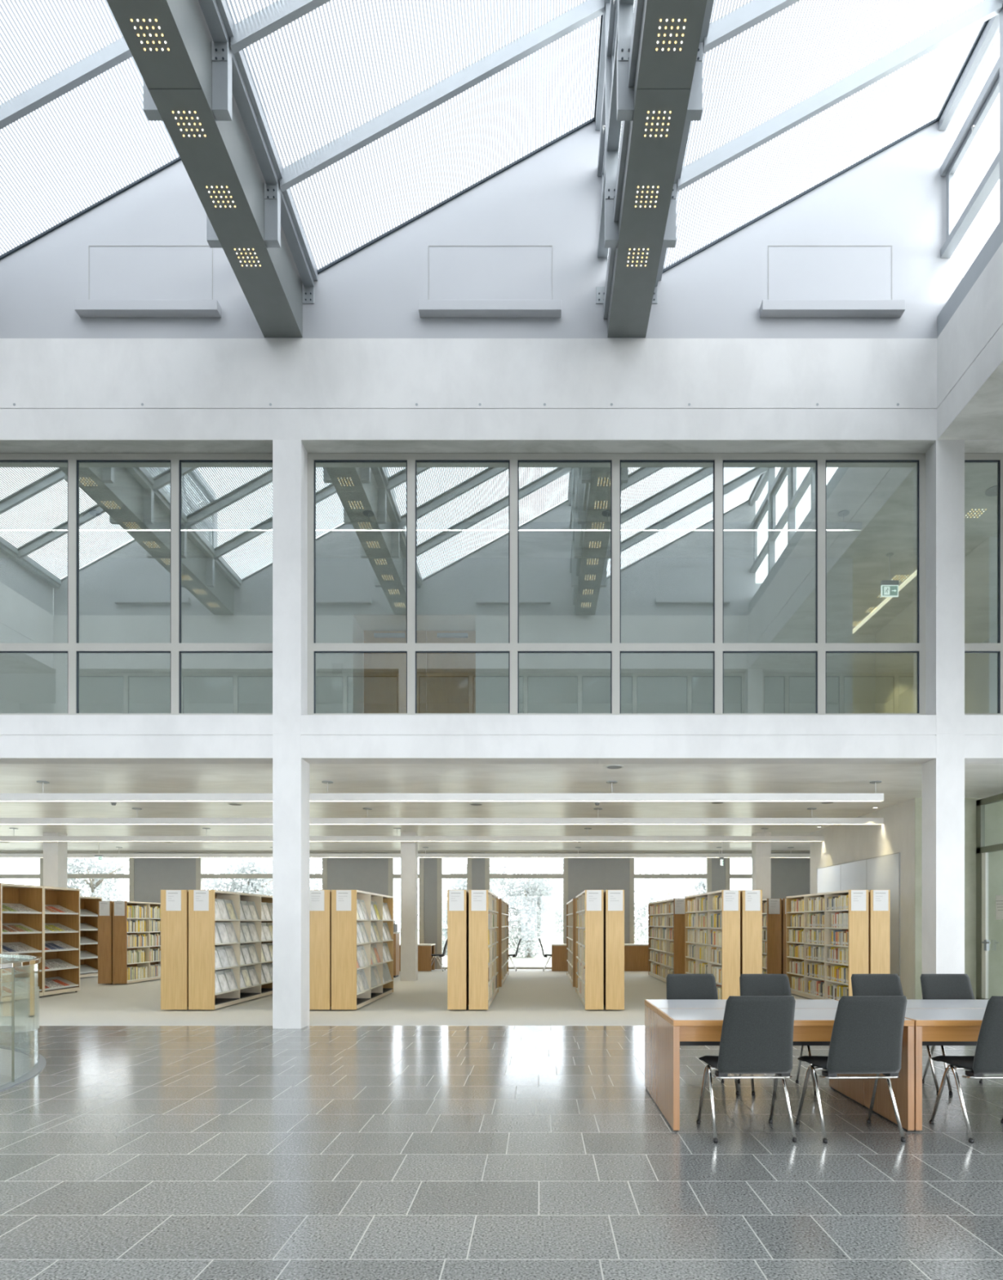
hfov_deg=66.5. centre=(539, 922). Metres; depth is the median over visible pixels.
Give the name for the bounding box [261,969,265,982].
journal
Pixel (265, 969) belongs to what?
journal
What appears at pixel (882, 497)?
ceiling
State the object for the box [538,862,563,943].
tree
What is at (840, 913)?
book
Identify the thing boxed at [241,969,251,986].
journal
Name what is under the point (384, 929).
journal
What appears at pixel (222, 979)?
journal
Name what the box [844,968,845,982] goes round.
book
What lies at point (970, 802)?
wall
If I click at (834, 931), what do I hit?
book
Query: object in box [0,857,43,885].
window
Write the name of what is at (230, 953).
journal
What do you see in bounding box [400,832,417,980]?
column
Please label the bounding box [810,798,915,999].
wall
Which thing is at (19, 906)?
magazine
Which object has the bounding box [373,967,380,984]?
journal
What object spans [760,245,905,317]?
wall light
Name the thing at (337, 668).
wall switch
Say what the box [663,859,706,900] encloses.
tree
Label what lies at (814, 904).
books
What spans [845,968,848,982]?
book
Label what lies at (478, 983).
bookcase
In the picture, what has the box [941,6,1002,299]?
clerestory window
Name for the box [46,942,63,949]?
magazine
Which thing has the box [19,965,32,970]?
magazine
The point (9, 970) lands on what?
magazine
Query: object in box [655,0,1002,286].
skylight
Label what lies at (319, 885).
tree
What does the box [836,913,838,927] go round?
book
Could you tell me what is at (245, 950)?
journal
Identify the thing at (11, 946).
magazine
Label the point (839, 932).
book
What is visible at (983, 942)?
door
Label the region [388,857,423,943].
window
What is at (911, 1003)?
table
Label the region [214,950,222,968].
journal
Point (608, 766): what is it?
grille
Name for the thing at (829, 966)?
book
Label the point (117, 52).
skylight
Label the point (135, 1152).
floor
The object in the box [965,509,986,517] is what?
recessed light
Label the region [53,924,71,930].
magazine
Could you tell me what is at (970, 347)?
beam
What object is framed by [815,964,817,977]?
book
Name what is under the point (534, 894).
window
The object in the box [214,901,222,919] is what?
journal
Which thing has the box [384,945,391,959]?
journal
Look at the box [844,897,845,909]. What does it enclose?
book
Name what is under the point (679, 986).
chair
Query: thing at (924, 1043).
cable tray
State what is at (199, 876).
window
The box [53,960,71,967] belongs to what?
magazine
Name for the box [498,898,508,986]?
bookcase
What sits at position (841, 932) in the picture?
book
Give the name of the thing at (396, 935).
bookcase
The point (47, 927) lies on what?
magazine
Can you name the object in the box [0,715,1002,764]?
beam
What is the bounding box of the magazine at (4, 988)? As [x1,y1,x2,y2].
[2,986,16,993]
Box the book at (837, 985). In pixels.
[837,985,847,999]
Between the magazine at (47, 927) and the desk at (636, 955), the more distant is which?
the desk at (636, 955)
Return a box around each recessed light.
[130,19,169,50]
[172,111,205,137]
[206,186,235,207]
[234,248,261,266]
[626,248,648,266]
[635,186,658,207]
[644,111,671,137]
[656,19,686,50]
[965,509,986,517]
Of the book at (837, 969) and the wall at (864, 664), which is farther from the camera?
the wall at (864, 664)
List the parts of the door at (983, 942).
frame, handle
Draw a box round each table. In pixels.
[644,999,864,1106]
[657,1008,914,1131]
[835,999,989,1008]
[905,1008,986,1131]
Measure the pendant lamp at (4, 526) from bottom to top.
0.265 m
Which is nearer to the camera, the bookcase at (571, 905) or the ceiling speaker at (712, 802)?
the ceiling speaker at (712, 802)
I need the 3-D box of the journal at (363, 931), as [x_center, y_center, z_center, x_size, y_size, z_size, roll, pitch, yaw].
[-2.962,0.176,12.843,0.124,0.298,0.246,0,0,0]
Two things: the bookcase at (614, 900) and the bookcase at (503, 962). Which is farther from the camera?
the bookcase at (503, 962)
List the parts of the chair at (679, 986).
backrest, leg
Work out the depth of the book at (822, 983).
13.23 m
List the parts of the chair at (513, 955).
backrest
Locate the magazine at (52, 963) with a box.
[45,961,63,968]
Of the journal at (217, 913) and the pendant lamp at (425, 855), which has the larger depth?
the pendant lamp at (425, 855)
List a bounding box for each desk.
[399,943,435,971]
[551,943,566,971]
[624,943,648,971]
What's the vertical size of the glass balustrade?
1.045 m
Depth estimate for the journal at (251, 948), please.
13.84 m
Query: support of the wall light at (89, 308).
attached to the wall at (896, 197)
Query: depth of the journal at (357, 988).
12.29 m
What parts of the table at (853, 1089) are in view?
panel, panel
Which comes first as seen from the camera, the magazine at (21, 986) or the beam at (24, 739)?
the beam at (24, 739)
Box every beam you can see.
[0,338,1002,440]
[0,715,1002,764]
[937,242,1002,439]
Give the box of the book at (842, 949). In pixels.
[841,949,843,963]
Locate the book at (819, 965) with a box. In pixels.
[818,964,821,977]
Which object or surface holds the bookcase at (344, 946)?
on the floor at (526, 997)
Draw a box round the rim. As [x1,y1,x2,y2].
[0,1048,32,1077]
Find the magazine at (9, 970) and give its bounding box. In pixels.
[3,968,16,972]
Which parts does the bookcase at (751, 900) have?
panel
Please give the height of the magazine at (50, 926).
0.125 m
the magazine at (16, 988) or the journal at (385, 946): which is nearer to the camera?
the magazine at (16, 988)
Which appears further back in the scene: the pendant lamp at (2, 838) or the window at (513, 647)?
the pendant lamp at (2, 838)
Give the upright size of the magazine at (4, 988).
0.125 m
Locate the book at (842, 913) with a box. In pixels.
[841,913,843,927]
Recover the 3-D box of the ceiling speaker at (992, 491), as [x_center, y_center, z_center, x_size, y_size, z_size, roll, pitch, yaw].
[6.650,-6.275,11.070,0.300,0.010,0.300,0,0,0]
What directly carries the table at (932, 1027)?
on the floor at (135, 1152)
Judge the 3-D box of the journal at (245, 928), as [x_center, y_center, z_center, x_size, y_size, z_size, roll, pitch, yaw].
[-5.199,0.185,13.513,0.124,0.281,0.252,0,0,0]
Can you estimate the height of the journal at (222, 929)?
0.306 m
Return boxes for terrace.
[442,964,551,966]
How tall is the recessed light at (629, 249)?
0.006 m
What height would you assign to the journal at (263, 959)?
0.301 m
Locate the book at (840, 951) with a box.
[840,951,841,963]
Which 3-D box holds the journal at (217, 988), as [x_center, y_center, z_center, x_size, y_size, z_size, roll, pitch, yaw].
[-5.199,0.962,12.208,0.124,0.312,0.268,0,0,0]
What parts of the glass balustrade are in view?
handrail, glass panel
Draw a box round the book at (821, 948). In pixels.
[821,947,822,960]
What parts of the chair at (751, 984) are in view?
leg, backrest, leg, leg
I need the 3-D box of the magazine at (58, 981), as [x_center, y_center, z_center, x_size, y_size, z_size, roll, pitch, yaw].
[-9.371,1.172,14.945,0.253,0.125,0.165,0,0,0]
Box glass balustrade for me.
[0,953,45,1091]
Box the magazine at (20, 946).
[13,944,33,951]
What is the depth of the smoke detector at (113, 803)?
13.53 m
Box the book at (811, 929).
[811,928,817,942]
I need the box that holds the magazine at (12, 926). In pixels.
[6,924,25,931]
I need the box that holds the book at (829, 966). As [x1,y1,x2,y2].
[829,965,831,980]
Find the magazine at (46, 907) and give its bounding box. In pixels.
[44,906,56,911]
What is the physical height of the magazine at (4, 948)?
0.125 m
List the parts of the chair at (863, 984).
backrest, leg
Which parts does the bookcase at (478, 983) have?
panel, panel, panel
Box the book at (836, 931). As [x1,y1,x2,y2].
[835,931,837,945]
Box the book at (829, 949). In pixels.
[829,949,831,961]
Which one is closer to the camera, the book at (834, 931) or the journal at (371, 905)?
the book at (834, 931)
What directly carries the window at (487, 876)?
in the wall at (790, 877)
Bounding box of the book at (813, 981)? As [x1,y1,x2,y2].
[812,980,822,993]
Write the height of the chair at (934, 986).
0.936 m
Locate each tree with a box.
[67,857,128,901]
[202,857,272,895]
[252,857,322,890]
[417,860,504,955]
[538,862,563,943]
[634,865,704,943]
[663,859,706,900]
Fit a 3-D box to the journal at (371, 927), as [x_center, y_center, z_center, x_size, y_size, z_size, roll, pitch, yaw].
[-2.962,0.184,13.515,0.124,0.283,0.249,0,0,0]
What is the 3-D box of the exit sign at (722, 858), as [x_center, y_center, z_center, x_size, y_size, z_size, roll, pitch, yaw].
[4.558,-1.796,19.000,0.120,0.729,0.120,0,0,38]
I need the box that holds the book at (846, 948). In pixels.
[845,948,847,964]
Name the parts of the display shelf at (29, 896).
panel, panel, shelf, shelf, shelf, shelf, shelf, panel, panel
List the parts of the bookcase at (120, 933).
panel, shelf, shelf, shelf, shelf, shelf, panel, panel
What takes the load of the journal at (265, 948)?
on the bookcase at (202, 921)
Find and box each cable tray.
[680,1041,830,1045]
[922,1041,977,1045]
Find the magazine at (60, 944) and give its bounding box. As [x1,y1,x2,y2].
[53,942,71,948]
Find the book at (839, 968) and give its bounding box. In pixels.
[839,968,840,982]
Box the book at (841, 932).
[840,932,842,945]
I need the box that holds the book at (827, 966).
[826,965,828,979]
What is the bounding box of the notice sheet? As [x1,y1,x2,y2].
[995,894,1002,919]
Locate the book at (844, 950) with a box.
[844,950,845,963]
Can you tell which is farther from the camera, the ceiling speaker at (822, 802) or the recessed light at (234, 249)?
the ceiling speaker at (822, 802)
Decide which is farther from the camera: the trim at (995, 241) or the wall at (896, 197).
the wall at (896, 197)
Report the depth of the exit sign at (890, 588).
12.98 m
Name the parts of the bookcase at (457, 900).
panel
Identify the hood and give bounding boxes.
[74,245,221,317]
[418,245,561,317]
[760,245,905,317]
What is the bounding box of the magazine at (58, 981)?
[51,979,69,986]
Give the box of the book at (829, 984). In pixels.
[829,984,831,998]
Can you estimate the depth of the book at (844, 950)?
12.28 m
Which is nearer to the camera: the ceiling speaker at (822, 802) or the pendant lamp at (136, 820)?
the ceiling speaker at (822, 802)
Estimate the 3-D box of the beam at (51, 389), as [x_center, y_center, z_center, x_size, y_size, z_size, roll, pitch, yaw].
[-0.500,-6.995,10.183,29.000,1.330,0.374,0,0,0]
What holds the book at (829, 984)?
on the bookcase at (858, 900)
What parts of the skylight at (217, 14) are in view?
pane, pane, pane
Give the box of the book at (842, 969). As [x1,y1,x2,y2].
[842,968,844,982]
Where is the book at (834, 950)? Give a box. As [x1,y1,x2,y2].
[834,950,835,962]
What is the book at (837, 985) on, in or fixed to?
on the bookcase at (858, 900)
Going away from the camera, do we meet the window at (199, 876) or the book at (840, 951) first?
the book at (840, 951)
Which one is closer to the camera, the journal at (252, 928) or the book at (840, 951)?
the book at (840, 951)
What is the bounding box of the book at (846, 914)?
[845,913,848,927]
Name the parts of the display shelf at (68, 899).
panel, panel, shelf, shelf, shelf, shelf, shelf, panel, panel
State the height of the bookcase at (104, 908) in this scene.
1.855 m
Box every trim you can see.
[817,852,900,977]
[937,217,1002,337]
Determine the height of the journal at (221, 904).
0.312 m
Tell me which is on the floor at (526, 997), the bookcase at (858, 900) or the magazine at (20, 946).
the bookcase at (858, 900)
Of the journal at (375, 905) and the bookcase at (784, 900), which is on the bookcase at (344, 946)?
the journal at (375, 905)
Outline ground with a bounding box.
[397,928,648,964]
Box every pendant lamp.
[0,510,862,531]
[0,781,884,801]
[0,808,884,824]
[0,827,824,841]
[0,847,810,857]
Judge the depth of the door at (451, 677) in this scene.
13.85 m
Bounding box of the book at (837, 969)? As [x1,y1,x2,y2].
[836,968,838,981]
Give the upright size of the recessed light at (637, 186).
0.006 m
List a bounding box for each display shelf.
[0,882,43,1001]
[43,885,79,995]
[80,896,102,977]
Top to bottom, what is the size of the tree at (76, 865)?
5.709 m
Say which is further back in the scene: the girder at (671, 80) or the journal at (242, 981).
the journal at (242, 981)
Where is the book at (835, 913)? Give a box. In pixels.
[835,912,839,927]
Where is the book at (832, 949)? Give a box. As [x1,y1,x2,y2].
[831,949,833,961]
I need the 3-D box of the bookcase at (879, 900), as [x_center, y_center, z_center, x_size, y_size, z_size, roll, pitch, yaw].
[5.373,0.422,13.526,0.303,1.886,3.068,0,0,0]
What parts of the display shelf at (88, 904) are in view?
panel, shelf, shelf, shelf, shelf, shelf, panel, panel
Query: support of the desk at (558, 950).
on the floor at (526, 997)
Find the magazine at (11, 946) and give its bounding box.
[4,944,24,951]
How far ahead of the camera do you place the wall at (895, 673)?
12.95 m
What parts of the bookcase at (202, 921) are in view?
panel, shelf, shelf, shelf, shelf, shelf, panel, shelf, shelf, shelf, shelf, shelf, shelf, panel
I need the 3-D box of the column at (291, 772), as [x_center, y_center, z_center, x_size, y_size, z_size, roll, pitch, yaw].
[-3.304,-2.473,10.185,0.372,7.715,0.374,0,0,0]
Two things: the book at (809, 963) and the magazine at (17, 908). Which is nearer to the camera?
the magazine at (17, 908)
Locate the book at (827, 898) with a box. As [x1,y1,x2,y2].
[826,897,828,910]
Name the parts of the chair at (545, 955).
backrest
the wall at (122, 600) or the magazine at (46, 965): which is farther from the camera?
the magazine at (46, 965)
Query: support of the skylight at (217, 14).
attached to the girder at (195, 74)
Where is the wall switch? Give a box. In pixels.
[332,662,342,674]
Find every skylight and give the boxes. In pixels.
[0,0,267,260]
[198,0,610,286]
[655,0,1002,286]
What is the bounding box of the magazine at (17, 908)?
[6,904,25,911]
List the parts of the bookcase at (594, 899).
panel, panel, panel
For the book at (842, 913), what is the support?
on the bookcase at (858, 900)
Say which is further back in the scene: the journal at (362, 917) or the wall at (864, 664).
the wall at (864, 664)
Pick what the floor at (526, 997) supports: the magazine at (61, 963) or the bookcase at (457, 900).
the bookcase at (457, 900)
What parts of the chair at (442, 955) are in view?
backrest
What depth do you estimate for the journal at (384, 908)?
14.57 m
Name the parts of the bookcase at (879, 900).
panel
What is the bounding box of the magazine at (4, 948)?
[2,945,16,951]
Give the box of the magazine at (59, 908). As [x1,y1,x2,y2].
[55,906,71,912]
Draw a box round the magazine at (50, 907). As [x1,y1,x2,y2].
[46,906,65,912]
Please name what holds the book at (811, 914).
on the bookcase at (858, 900)
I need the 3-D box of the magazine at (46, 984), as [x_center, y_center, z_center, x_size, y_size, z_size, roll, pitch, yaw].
[-9.363,1.172,14.538,0.236,0.125,0.165,0,0,0]
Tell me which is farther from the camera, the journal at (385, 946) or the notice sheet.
the journal at (385, 946)
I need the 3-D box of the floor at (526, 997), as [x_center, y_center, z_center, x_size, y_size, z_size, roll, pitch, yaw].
[-4.000,1.436,17.650,32.000,0.098,14.700,0,0,0]
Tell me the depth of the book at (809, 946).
13.84 m
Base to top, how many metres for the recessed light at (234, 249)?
0.006 m
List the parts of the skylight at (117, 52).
pane, pane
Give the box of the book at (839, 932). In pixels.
[839,932,840,945]
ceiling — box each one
[0,462,997,634]
[0,764,1002,850]
[937,360,1002,439]
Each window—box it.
[0,453,272,715]
[0,850,810,968]
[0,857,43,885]
[66,857,133,901]
[195,857,327,889]
[307,453,925,715]
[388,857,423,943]
[437,857,471,968]
[489,857,563,957]
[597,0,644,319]
[630,857,711,943]
[725,857,751,889]
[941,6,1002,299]
[964,453,1002,715]
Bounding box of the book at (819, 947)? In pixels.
[818,946,824,959]
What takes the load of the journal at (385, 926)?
on the bookcase at (344, 946)
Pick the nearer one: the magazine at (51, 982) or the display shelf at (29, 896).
the display shelf at (29, 896)
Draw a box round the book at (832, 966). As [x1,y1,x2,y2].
[831,964,840,980]
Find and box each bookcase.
[97,901,112,983]
[112,901,160,983]
[160,889,188,1009]
[188,889,272,1009]
[309,889,331,1009]
[331,889,393,1009]
[447,889,468,1009]
[468,889,498,1009]
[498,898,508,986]
[566,898,575,986]
[575,889,604,1009]
[604,889,624,1009]
[648,898,684,982]
[684,889,740,999]
[740,889,762,974]
[762,898,782,973]
[782,898,786,973]
[786,889,868,999]
[868,889,890,973]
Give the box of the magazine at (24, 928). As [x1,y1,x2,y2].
[13,924,33,931]
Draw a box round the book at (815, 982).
[814,982,816,994]
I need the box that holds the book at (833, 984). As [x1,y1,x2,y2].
[832,984,844,999]
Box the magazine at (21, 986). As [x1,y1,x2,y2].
[14,983,32,991]
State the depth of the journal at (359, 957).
12.55 m
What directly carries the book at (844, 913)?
on the bookcase at (858, 900)
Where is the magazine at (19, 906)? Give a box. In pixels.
[15,905,34,911]
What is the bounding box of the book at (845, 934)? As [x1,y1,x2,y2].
[844,933,846,945]
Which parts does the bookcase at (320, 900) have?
panel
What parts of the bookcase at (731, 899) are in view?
panel, shelf, panel, shelf, shelf, shelf, shelf, panel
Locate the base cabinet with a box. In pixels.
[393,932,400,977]
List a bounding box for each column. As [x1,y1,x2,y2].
[272,440,309,1028]
[400,832,417,980]
[922,440,964,973]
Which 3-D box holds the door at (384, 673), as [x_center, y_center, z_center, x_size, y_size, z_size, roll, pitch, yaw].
[-2.615,-4.015,13.865,1.130,2.580,0.170,0,0,0]
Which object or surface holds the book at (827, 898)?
on the bookcase at (858, 900)
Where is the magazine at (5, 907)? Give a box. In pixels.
[2,904,16,911]
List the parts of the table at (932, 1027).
panel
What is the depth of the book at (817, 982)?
13.44 m
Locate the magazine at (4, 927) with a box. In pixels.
[2,924,16,931]
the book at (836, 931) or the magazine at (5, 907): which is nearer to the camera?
the book at (836, 931)
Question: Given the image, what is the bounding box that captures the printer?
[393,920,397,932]
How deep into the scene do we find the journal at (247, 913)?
13.54 m
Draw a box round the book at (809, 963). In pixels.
[808,963,810,976]
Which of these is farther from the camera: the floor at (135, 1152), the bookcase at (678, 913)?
the bookcase at (678, 913)
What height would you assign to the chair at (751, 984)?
0.936 m
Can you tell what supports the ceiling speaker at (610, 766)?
attached to the ceiling at (900, 783)
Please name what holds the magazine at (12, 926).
on the display shelf at (29, 896)
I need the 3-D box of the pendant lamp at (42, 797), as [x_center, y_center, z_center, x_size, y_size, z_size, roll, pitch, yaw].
[-5.615,-2.013,11.690,21.769,0.295,0.170,0,0,0]
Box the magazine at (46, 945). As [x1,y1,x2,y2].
[44,942,57,949]
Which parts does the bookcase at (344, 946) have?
panel, shelf, shelf, shelf, shelf, shelf, panel, shelf, shelf, shelf, shelf, shelf, panel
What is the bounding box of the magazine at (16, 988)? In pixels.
[4,984,25,991]
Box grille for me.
[607,765,622,768]
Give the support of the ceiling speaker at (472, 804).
attached to the ceiling at (900, 783)
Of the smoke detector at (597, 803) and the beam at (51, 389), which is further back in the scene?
the smoke detector at (597, 803)
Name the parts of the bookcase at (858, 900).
panel, shelf, shelf, shelf, shelf, shelf, shelf, shelf, shelf, shelf, shelf, shelf, panel, panel, shelf, shelf, shelf, shelf, shelf, panel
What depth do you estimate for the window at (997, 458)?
10.27 m
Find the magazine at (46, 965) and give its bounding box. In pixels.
[44,962,56,968]
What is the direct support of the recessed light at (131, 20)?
attached to the girder at (195, 74)
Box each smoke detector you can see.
[110,801,117,805]
[594,801,600,805]
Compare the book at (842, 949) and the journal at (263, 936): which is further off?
the journal at (263, 936)
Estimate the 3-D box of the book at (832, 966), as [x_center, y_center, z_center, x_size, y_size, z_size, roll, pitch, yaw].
[4.997,0.839,12.847,0.157,0.250,0.035,0,0,0]
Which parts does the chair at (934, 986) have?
leg, leg, backrest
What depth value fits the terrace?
23.99 m
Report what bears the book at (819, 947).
on the bookcase at (858, 900)
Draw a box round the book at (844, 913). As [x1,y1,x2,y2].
[843,912,848,927]
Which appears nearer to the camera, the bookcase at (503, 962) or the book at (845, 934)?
the book at (845, 934)
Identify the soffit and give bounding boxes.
[0,440,1002,453]
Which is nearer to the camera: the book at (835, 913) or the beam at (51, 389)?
the beam at (51, 389)
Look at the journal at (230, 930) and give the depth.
12.85 m
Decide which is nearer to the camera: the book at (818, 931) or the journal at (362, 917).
the journal at (362, 917)
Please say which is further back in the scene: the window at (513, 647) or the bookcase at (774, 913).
the bookcase at (774, 913)
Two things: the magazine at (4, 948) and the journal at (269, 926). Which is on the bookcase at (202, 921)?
the journal at (269, 926)
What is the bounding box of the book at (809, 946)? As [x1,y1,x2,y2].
[808,946,811,959]
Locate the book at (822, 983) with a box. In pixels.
[821,982,824,995]
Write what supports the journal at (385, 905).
on the bookcase at (344, 946)
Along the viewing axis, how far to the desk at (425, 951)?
21.72 m
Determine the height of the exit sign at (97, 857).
0.552 m
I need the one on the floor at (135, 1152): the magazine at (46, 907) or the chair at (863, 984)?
the chair at (863, 984)
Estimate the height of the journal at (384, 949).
0.291 m
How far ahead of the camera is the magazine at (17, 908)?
13.64 m
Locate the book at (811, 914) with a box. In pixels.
[809,913,813,927]
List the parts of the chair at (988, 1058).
leg, seat, leg, seat frame, backrest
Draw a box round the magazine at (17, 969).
[14,967,25,971]
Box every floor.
[0,968,811,1025]
[0,1025,1002,1279]
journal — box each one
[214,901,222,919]
[214,925,220,943]
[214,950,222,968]
[214,973,221,993]
[217,900,228,919]
[217,924,230,942]
[217,949,230,967]
[217,973,229,991]
[225,924,237,942]
[225,948,237,965]
[225,971,236,989]
[226,902,236,919]
[240,902,244,919]
[240,926,244,942]
[240,948,244,964]
[240,972,245,987]
[241,925,251,941]
[241,947,251,964]
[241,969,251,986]
[242,904,252,919]
[248,905,257,919]
[248,924,258,941]
[248,946,258,963]
[248,968,258,985]
[261,905,266,919]
[261,924,266,940]
[261,947,265,961]
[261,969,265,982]
[262,904,271,919]
[262,925,271,940]
[262,944,271,960]
[262,964,271,982]
[267,964,272,979]
[268,905,272,918]
[268,925,272,937]
[268,945,272,959]
[356,902,364,919]
[356,924,364,942]
[356,951,364,967]
[356,973,364,991]
[356,982,359,992]
[360,902,368,919]
[360,924,368,942]
[360,949,368,965]
[360,972,368,990]
[370,903,377,919]
[370,925,377,941]
[370,946,377,964]
[373,904,380,919]
[373,924,380,941]
[373,947,381,962]
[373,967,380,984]
[382,905,388,919]
[382,926,388,940]
[382,946,388,960]
[384,904,391,919]
[384,924,391,939]
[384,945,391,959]
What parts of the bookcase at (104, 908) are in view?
panel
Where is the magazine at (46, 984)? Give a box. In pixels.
[44,981,56,987]
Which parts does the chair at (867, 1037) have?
leg, seat, leg, seat frame, backrest, leg, leg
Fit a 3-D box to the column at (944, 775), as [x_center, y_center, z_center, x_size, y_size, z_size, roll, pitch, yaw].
[5.394,-2.473,10.185,0.372,7.715,0.374,0,0,0]
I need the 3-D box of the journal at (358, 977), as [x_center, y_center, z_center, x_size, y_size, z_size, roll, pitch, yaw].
[-2.962,0.977,12.542,0.124,0.283,0.290,0,0,0]
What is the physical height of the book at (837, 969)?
0.201 m
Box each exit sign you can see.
[94,841,102,860]
[720,841,724,865]
[880,552,898,596]
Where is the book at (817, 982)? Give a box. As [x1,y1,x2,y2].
[816,981,824,995]
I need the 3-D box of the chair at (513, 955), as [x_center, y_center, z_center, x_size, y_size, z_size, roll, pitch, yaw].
[-0.827,0.917,22.120,0.637,0.936,0.533,0,0,0]
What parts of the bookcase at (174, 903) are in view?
panel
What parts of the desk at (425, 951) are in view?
panel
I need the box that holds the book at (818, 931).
[817,930,821,943]
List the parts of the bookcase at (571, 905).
panel, panel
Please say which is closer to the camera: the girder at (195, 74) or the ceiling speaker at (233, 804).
the girder at (195, 74)
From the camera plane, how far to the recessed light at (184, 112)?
7.33 m
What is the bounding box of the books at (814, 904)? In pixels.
[127,895,824,999]
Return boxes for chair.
[431,939,447,971]
[508,937,521,971]
[538,937,551,971]
[666,973,739,1094]
[696,995,797,1142]
[737,973,816,1095]
[795,995,907,1142]
[851,973,939,1094]
[920,973,985,1095]
[929,995,1002,1142]
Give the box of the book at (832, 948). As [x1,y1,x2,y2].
[831,946,840,961]
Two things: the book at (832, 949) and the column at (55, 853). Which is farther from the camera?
the column at (55, 853)
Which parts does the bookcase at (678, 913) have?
panel, panel, panel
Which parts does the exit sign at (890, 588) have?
hanger rod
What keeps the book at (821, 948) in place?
on the bookcase at (858, 900)
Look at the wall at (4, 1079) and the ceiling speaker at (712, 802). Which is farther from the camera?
the ceiling speaker at (712, 802)
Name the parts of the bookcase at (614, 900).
panel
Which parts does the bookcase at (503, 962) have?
panel, panel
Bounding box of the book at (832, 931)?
[831,931,833,944]
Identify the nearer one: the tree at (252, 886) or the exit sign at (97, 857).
the exit sign at (97, 857)
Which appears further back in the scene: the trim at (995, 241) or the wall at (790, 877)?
the wall at (790, 877)
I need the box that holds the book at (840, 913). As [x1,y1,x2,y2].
[839,912,843,927]
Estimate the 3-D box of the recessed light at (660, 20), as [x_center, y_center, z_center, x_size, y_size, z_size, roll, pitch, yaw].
[1.140,-7.673,6.595,0.224,0.006,0.232,0,0,0]
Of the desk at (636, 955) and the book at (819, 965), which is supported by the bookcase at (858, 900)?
the book at (819, 965)
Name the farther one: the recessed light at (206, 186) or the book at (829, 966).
the book at (829, 966)
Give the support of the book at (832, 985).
on the bookcase at (858, 900)
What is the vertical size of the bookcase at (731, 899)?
1.886 m
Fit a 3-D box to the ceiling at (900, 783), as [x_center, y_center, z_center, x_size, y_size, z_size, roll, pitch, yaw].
[-4.000,-2.185,16.735,32.000,0.050,12.730,0,0,0]
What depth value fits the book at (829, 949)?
12.87 m
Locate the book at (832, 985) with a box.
[831,985,833,999]
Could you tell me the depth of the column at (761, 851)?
18.24 m
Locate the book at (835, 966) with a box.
[834,965,845,981]
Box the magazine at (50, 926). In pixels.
[47,924,63,930]
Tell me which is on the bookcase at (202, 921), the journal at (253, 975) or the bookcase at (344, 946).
the journal at (253, 975)
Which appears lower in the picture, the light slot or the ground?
the ground
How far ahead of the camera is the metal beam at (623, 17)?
8.41 m
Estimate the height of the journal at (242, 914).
0.295 m
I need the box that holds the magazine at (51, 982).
[44,980,62,986]
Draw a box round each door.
[364,631,426,713]
[426,631,475,713]
[976,793,1002,999]
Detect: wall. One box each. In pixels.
[0,121,963,338]
[0,558,853,713]
[0,1074,17,1085]
[133,857,810,968]
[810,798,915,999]
[853,634,875,713]
[875,536,997,713]
[915,797,976,999]
[976,798,1002,998]
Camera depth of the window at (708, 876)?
22.90 m
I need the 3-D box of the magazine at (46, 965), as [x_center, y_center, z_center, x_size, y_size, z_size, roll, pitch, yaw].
[-9.370,0.812,14.541,0.249,0.125,0.165,0,0,0]
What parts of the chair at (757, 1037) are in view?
leg, seat, leg, seat frame, backrest, leg, leg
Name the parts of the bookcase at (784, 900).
panel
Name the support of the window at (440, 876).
in the wall at (790, 877)
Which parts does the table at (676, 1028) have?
panel, panel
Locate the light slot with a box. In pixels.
[853,569,917,633]
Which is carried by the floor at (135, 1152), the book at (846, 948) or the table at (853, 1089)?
the table at (853, 1089)
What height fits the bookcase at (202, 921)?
1.886 m
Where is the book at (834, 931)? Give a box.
[833,929,845,944]
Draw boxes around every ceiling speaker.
[227,803,242,805]
[469,803,483,805]
[605,764,623,768]
[710,801,724,804]
[820,801,835,804]
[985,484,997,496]
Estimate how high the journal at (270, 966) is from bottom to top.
0.308 m
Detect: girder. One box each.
[106,0,314,337]
[595,0,706,337]
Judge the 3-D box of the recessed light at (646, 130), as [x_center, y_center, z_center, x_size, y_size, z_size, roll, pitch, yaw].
[1.140,-7.673,7.330,0.224,0.006,0.232,0,0,0]
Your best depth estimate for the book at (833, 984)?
12.72 m
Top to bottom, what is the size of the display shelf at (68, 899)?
2.070 m
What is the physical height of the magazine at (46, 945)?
0.125 m
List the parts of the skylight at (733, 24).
pane, pane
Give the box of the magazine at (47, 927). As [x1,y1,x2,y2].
[44,924,57,931]

